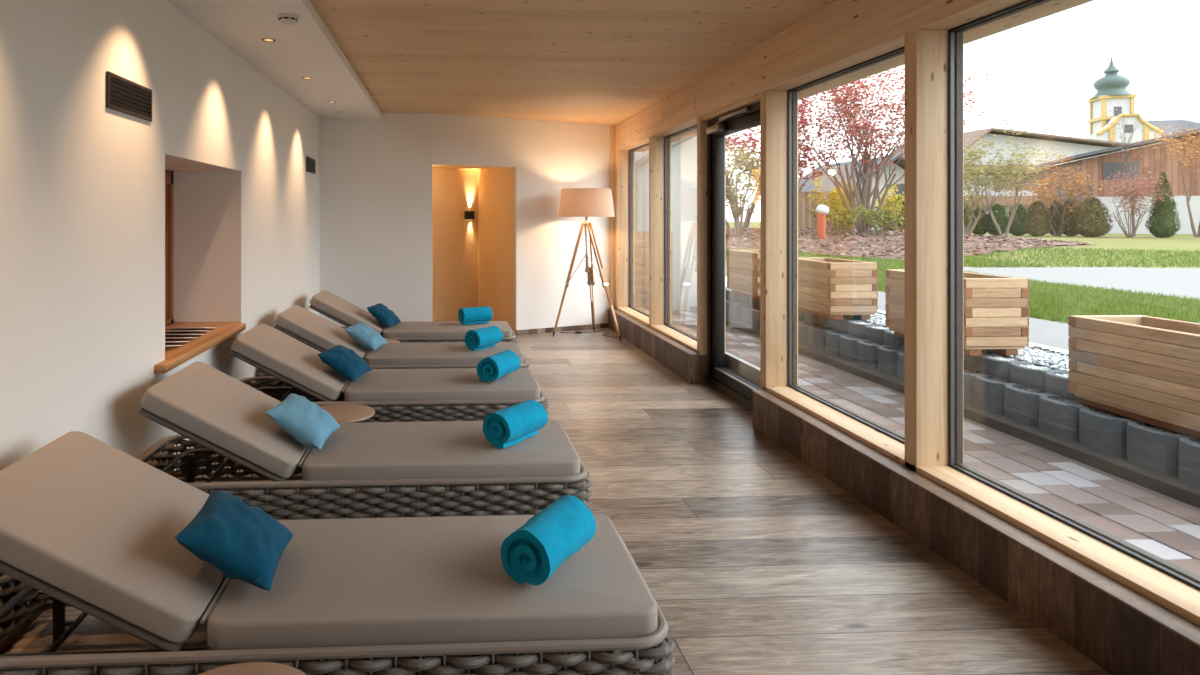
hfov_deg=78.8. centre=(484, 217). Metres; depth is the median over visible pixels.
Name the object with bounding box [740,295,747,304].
concrete block
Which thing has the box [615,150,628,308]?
trim
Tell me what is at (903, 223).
bush
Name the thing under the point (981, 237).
chips
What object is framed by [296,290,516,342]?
sun lounger
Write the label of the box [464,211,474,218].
wall sconce
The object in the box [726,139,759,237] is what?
tree
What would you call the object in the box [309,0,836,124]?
ceiling
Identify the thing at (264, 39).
recessed light
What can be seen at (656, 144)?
trim
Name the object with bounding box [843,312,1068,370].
gravel
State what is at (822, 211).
bollard light
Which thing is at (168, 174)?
window
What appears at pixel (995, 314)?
wooden planter
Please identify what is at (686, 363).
baseboard
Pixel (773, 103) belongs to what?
trim
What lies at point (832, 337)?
concrete block
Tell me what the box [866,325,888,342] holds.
concrete block
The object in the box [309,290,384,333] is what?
cushion
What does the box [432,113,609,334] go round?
wall
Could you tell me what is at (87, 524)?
cushion
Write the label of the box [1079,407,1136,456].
ring
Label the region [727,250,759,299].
wooden planter
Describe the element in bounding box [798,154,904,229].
house
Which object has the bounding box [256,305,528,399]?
sun lounger
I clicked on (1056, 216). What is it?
conifer
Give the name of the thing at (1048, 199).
autumn tree
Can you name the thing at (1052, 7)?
trim
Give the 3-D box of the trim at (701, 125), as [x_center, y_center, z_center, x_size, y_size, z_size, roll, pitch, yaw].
[1.993,0.155,6.342,0.230,2.090,0.080,0,0,-3]
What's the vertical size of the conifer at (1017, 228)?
1.512 m
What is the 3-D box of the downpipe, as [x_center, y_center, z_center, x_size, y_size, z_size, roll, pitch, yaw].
[2.958,-0.044,11.619,1.247,3.088,0.151,0,0,5]
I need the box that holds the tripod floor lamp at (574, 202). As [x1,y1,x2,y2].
[553,188,620,341]
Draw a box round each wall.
[0,0,319,604]
[320,113,431,329]
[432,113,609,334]
[634,136,696,309]
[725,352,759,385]
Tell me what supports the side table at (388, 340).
on the floor
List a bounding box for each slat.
[165,327,215,327]
[165,330,206,331]
[165,334,203,334]
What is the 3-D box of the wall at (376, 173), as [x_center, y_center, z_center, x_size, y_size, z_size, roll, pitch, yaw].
[-1.423,0.160,8.447,1.605,2.780,0.105,0,0,-3]
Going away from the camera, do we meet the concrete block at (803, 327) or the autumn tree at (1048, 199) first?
the concrete block at (803, 327)
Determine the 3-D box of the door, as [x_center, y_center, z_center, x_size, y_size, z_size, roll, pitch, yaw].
[2.000,0.294,5.691,0.160,2.288,1.220,0,0,-3]
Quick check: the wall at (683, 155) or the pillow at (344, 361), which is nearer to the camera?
the pillow at (344, 361)
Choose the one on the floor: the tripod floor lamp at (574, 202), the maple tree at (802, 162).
the tripod floor lamp at (574, 202)
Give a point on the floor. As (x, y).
(755, 562)
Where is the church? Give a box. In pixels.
[1087,55,1199,151]
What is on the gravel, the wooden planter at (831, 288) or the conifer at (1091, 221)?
the wooden planter at (831, 288)
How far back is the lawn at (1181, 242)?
22.03 m
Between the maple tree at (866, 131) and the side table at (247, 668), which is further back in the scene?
the maple tree at (866, 131)
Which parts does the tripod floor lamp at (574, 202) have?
leg, leg, lamp shade, rod, leg, leg, leg, leg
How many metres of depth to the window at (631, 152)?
9.40 m
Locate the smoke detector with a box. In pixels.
[277,13,298,24]
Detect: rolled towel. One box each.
[458,306,492,324]
[464,326,502,350]
[476,350,519,381]
[483,399,547,448]
[500,495,595,585]
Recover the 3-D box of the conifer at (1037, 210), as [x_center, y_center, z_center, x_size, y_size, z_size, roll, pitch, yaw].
[23.756,0.028,31.016,1.092,1.611,1.089,0,0,-3]
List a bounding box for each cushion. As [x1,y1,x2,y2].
[0,431,226,642]
[140,362,308,477]
[207,514,656,649]
[231,324,347,399]
[275,305,367,357]
[302,420,579,480]
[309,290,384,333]
[344,368,539,400]
[365,342,523,365]
[383,321,511,337]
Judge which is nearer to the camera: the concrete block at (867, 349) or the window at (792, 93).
the window at (792, 93)
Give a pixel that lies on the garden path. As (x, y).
(1182, 281)
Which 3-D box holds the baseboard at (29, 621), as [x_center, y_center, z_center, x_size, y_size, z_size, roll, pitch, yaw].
[-1.582,1.420,1.649,0.014,0.060,13.450,0,0,-3]
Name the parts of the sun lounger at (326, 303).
panel, rail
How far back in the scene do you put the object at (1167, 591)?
2.76 m
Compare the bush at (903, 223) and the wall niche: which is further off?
the bush at (903, 223)
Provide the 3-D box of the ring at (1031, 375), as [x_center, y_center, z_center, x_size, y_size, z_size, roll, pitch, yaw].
[4.017,1.192,5.260,0.237,0.215,0.314,0,0,-3]
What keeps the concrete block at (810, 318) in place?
on the bed base
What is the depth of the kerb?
4.72 m
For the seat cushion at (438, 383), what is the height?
0.082 m
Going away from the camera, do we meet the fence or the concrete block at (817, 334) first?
the concrete block at (817, 334)
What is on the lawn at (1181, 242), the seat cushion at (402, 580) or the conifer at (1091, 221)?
the conifer at (1091, 221)
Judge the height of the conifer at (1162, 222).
2.739 m
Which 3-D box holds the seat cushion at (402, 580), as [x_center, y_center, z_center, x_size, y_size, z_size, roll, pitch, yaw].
[-0.152,1.134,2.307,1.255,0.082,0.678,0,0,-3]
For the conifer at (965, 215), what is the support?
on the lawn at (1181, 242)
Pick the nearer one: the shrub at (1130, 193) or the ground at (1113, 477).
the ground at (1113, 477)
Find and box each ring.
[726,289,731,299]
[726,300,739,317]
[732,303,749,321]
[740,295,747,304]
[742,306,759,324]
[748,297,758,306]
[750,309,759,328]
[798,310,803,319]
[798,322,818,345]
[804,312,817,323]
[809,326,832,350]
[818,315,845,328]
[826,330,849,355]
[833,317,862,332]
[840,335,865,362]
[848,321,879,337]
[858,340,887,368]
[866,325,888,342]
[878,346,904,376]
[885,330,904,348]
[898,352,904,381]
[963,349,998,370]
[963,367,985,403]
[974,375,1016,413]
[980,354,1027,379]
[1005,384,1052,426]
[1010,362,1064,389]
[1039,395,1089,440]
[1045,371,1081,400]
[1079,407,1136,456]
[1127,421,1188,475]
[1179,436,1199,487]
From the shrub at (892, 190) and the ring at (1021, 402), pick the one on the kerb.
the ring at (1021, 402)
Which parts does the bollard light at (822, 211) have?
post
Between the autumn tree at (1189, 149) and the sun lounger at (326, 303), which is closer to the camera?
the sun lounger at (326, 303)
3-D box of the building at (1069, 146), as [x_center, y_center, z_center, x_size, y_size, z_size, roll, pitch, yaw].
[41.707,-2.858,59.650,16.143,7.896,10.400,0,0,-3]
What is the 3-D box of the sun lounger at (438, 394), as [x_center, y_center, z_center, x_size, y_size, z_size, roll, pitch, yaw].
[-0.686,1.101,4.890,2.170,0.697,0.809,0,0,-3]
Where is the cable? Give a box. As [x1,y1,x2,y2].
[560,330,617,337]
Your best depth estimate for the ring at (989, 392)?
5.36 m
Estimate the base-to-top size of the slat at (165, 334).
0.038 m
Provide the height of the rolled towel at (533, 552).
0.178 m
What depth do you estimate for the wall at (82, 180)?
3.36 m
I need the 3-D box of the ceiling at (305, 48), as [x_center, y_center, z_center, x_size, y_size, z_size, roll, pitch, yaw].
[-1.484,-1.296,1.704,1.215,0.267,13.950,0,0,-3]
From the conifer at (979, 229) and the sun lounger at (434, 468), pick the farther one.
the conifer at (979, 229)
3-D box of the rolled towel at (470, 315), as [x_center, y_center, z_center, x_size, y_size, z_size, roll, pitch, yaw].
[-0.101,1.005,7.423,0.326,0.175,0.172,0,0,-27]
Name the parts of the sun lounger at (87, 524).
leg, panel, bed frame, hinge rod, rail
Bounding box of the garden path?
[726,263,1199,349]
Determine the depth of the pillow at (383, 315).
7.13 m
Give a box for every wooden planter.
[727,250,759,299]
[798,258,877,319]
[885,269,904,337]
[963,272,1028,355]
[1068,315,1199,438]
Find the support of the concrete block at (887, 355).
on the kerb
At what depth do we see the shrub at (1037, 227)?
29.61 m
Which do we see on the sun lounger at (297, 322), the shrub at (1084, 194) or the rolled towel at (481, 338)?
the rolled towel at (481, 338)
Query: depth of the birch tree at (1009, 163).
27.93 m
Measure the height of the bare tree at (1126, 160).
6.353 m
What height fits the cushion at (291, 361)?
0.406 m
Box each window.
[165,170,172,324]
[629,143,648,316]
[664,125,696,340]
[788,46,904,443]
[948,0,1199,590]
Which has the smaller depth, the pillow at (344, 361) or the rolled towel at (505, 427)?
the rolled towel at (505, 427)
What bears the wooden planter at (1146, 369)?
on the concrete block at (1189, 447)
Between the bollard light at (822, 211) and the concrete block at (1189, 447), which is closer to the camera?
the concrete block at (1189, 447)
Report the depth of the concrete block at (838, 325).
7.70 m
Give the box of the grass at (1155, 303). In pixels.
[726,246,1199,323]
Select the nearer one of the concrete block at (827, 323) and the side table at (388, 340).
the side table at (388, 340)
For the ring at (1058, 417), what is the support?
on the kerb
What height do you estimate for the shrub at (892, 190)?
1.976 m
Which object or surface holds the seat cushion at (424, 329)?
on the sun lounger at (326, 303)
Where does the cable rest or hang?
on the floor
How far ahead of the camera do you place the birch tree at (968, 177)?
28.53 m
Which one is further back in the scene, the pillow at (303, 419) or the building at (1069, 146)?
the building at (1069, 146)
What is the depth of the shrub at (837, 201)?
24.61 m
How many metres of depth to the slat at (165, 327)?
4.68 m
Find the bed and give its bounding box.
[726,229,1088,259]
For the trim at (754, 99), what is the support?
attached to the wall
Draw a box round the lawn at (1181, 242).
[726,222,1199,349]
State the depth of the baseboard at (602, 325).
9.19 m
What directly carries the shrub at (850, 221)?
on the bed
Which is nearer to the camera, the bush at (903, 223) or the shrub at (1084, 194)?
the bush at (903, 223)
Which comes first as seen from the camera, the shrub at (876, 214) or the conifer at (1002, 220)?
the shrub at (876, 214)
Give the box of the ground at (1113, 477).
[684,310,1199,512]
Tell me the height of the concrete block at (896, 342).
0.215 m
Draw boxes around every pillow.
[174,490,293,590]
[266,393,339,449]
[317,345,371,380]
[345,322,387,349]
[366,303,400,327]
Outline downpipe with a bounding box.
[634,135,696,302]
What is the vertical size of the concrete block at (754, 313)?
0.225 m
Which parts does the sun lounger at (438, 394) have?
panel, bed frame, rail, seat panel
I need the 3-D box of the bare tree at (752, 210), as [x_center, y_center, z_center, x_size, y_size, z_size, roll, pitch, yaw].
[9.278,-2.937,26.931,5.562,6.990,3.647,0,0,37]
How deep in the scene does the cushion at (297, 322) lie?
5.73 m
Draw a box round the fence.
[798,191,859,228]
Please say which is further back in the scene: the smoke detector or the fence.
the fence
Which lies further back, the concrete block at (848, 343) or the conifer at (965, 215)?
the conifer at (965, 215)
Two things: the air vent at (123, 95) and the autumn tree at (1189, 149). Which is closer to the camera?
the air vent at (123, 95)
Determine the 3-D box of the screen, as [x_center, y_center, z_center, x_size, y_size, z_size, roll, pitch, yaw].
[2.419,0.850,11.169,0.960,1.300,0.110,0,0,-3]
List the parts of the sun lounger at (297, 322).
panel, rail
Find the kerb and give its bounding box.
[690,307,1199,508]
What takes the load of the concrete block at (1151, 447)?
on the kerb
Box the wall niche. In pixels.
[432,165,513,331]
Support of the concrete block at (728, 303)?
on the kerb
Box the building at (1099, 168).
[1027,129,1199,233]
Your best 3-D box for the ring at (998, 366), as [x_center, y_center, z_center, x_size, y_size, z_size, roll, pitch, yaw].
[4.004,1.192,5.574,0.237,0.215,0.314,0,0,-3]
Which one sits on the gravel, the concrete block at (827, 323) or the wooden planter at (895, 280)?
the wooden planter at (895, 280)
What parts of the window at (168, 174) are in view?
shutter panel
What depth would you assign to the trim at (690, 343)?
7.47 m
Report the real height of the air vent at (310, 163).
0.160 m
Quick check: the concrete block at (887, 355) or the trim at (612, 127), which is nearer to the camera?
the concrete block at (887, 355)
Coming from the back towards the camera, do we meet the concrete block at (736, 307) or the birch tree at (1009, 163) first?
the birch tree at (1009, 163)
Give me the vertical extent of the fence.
1.900 m
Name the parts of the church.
yellow trim, gable trim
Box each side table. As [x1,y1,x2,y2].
[199,662,306,674]
[320,403,374,422]
[386,339,399,342]
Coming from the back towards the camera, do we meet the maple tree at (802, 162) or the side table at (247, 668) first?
the maple tree at (802, 162)
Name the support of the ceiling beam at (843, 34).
attached to the wall
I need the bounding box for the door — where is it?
[706,101,762,410]
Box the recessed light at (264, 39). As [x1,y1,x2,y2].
[262,38,275,41]
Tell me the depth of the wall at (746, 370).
5.90 m
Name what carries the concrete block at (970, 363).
on the bed base
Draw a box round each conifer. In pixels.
[963,201,973,230]
[971,206,987,235]
[983,203,1009,235]
[1007,203,1029,235]
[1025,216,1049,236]
[1026,200,1051,231]
[1047,200,1063,235]
[1057,198,1078,235]
[1070,197,1113,236]
[1144,172,1181,237]
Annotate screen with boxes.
[634,231,671,314]
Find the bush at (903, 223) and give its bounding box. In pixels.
[877,195,904,230]
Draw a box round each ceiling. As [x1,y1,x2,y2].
[167,0,381,117]
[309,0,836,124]
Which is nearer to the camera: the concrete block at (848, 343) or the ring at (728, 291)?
the concrete block at (848, 343)
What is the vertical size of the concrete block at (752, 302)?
0.215 m
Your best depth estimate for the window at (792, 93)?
4.98 m
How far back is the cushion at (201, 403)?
3.25 m
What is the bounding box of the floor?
[1,328,1111,674]
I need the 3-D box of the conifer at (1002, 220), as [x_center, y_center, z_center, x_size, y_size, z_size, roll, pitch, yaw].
[22.056,0.080,31.001,1.026,1.487,1.035,0,0,-3]
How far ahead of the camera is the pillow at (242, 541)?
2.10 m
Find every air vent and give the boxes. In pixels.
[106,71,151,121]
[306,156,314,173]
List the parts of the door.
slide rail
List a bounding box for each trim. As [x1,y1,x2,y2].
[610,125,614,307]
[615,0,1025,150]
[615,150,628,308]
[617,307,697,351]
[634,0,1093,151]
[649,137,670,324]
[697,117,725,354]
[702,94,759,120]
[704,382,752,414]
[760,90,797,389]
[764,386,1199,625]
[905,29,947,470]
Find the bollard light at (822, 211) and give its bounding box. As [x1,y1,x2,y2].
[816,204,828,238]
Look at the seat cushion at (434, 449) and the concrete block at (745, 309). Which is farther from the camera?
the concrete block at (745, 309)
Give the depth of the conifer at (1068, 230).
30.85 m
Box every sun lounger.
[0,431,675,674]
[138,362,591,519]
[231,324,547,422]
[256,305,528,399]
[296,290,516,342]
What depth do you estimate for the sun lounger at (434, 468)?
3.21 m
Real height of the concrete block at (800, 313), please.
0.215 m
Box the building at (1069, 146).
[893,128,1141,217]
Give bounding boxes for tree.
[726,96,844,195]
[726,102,812,227]
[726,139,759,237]
[798,51,1010,233]
[963,110,1061,235]
[963,148,1020,233]
[1006,151,1104,235]
[1102,94,1169,235]
[1145,121,1199,236]
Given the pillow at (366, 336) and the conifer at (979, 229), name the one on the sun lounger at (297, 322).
the pillow at (366, 336)
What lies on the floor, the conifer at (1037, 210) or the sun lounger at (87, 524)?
the sun lounger at (87, 524)
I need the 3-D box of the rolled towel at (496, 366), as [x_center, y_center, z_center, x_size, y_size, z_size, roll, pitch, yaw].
[0.091,1.002,4.873,0.184,0.177,0.328,0,0,28]
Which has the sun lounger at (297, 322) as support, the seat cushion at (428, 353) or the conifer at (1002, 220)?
the seat cushion at (428, 353)
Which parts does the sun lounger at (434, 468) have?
leg, panel, hinge rod, bed frame, rail, seat panel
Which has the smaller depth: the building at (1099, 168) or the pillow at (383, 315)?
the pillow at (383, 315)
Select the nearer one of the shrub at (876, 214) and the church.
the shrub at (876, 214)
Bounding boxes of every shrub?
[804,172,863,230]
[806,198,872,235]
[862,204,904,234]
[872,181,904,230]
[1062,194,1109,211]
[1082,162,1177,237]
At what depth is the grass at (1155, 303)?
10.37 m
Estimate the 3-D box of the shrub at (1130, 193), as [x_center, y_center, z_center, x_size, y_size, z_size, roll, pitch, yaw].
[26.154,-0.659,29.150,3.046,3.040,2.690,0,0,-18]
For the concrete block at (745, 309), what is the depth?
9.75 m
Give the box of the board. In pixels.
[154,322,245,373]
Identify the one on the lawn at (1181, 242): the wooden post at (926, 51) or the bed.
the bed
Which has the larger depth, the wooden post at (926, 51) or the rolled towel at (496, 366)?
the rolled towel at (496, 366)
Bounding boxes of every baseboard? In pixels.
[0,459,200,653]
[516,323,607,334]
[608,308,707,383]
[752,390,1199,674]
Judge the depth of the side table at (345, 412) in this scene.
4.24 m
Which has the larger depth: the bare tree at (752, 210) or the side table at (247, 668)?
the bare tree at (752, 210)
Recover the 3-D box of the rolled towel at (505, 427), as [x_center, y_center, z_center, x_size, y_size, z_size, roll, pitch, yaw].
[0.150,1.005,3.525,0.172,0.175,0.325,0,0,38]
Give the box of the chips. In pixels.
[726,227,1091,258]

